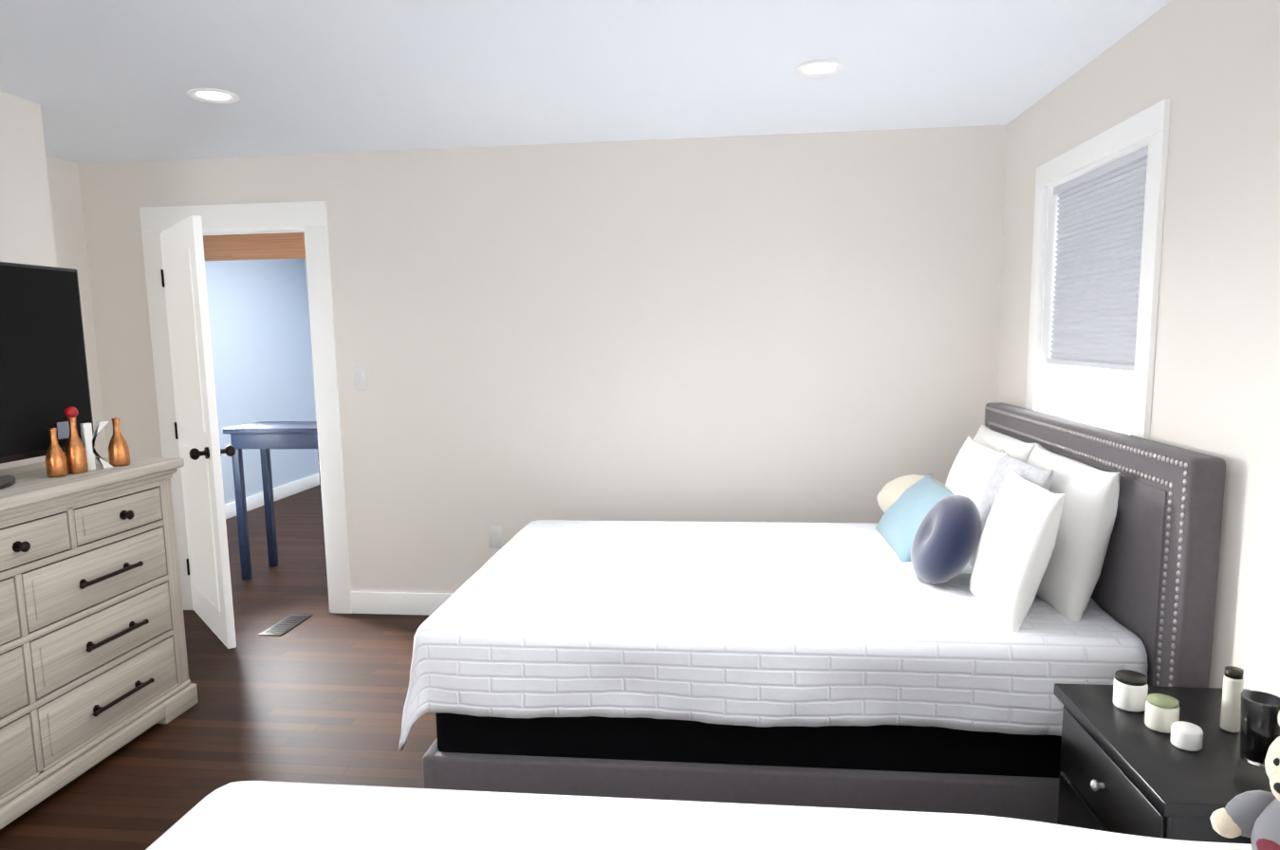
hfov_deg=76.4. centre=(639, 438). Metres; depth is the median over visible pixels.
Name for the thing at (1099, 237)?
window
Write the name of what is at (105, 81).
ceiling
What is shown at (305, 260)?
wall
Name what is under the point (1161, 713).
jar candle
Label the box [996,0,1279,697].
wall
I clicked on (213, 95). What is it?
recessed light
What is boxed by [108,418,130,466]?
bottle
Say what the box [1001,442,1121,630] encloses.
pillow
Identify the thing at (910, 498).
pillow
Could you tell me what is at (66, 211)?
wall
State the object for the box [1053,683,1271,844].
nightstand
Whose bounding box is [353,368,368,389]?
switch plate
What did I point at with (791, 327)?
wall
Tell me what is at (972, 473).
pillow
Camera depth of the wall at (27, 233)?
3.11 m
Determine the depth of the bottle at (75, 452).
2.84 m
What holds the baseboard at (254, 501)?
attached to the wall at (261, 337)
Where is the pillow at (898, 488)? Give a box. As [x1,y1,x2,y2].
[875,474,953,524]
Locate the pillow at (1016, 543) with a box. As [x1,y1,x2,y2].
[968,467,1065,640]
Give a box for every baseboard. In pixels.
[224,473,319,519]
[350,592,452,615]
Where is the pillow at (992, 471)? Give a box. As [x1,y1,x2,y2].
[964,447,1054,610]
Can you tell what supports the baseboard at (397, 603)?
attached to the wall at (791, 327)
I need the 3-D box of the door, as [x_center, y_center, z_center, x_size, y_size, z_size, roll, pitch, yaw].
[-2.218,-0.032,4.067,0.197,2.022,0.772,-7,9,-39]
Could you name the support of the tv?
on the dresser
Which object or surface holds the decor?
on the dresser
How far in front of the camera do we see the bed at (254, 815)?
1.37 m
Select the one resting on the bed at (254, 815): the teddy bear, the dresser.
the teddy bear
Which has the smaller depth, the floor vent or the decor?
the decor
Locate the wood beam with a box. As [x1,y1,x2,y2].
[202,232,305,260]
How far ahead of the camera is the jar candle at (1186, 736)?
1.68 m
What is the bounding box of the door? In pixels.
[160,215,236,649]
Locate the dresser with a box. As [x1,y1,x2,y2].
[0,457,198,829]
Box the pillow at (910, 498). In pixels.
[874,473,969,568]
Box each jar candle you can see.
[1112,669,1148,712]
[1144,693,1179,733]
[1169,721,1203,751]
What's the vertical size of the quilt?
0.402 m
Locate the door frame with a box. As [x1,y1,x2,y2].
[139,201,352,613]
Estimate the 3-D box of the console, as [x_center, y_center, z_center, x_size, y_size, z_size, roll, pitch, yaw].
[-2.158,0.383,5.107,0.650,0.950,0.400,0,7,6]
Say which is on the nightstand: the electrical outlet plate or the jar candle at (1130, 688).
the jar candle at (1130, 688)
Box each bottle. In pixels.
[45,427,68,477]
[64,406,88,473]
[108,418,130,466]
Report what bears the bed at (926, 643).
on the floor
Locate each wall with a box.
[0,91,57,469]
[45,155,107,457]
[77,124,1006,593]
[204,259,318,504]
[303,258,316,421]
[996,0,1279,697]
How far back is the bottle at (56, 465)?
2.78 m
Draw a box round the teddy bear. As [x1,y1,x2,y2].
[1209,710,1279,849]
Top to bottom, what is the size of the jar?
0.136 m
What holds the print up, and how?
attached to the teddy bear
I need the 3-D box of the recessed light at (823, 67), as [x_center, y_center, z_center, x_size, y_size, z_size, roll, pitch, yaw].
[0.637,-1.315,2.886,0.176,0.010,0.176,0,7,6]
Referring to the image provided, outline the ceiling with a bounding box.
[0,0,1171,164]
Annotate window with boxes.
[1025,98,1170,439]
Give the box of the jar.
[1219,666,1243,732]
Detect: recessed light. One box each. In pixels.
[186,88,239,103]
[794,58,845,77]
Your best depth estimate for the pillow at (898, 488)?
3.54 m
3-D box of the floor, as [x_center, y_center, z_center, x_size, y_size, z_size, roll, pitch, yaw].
[-1.059,1.149,3.108,5.570,0.100,10.240,0,7,6]
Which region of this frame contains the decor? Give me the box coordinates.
[79,421,113,470]
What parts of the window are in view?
window sash, glowing window glass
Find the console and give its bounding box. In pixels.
[222,421,327,581]
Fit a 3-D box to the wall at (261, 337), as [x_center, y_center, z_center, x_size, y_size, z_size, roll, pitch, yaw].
[-3.555,-0.499,6.460,0.120,2.400,3.750,0,7,6]
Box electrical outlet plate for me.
[488,526,501,548]
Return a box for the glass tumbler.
[1239,690,1279,767]
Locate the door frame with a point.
(310, 217)
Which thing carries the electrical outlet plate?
attached to the wall at (791, 327)
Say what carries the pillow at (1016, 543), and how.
on the bed at (926, 643)
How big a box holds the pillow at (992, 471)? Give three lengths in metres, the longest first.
0.486 x 0.467 x 0.110 m
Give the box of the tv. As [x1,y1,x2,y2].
[0,261,94,489]
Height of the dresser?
1.015 m
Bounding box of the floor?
[0,484,436,849]
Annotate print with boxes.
[1255,837,1279,849]
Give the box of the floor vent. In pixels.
[259,614,312,635]
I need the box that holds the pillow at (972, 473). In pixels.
[933,435,1009,574]
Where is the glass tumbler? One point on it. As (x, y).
(1259, 729)
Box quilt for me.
[398,519,1148,751]
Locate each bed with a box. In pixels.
[145,780,1251,849]
[398,402,1225,824]

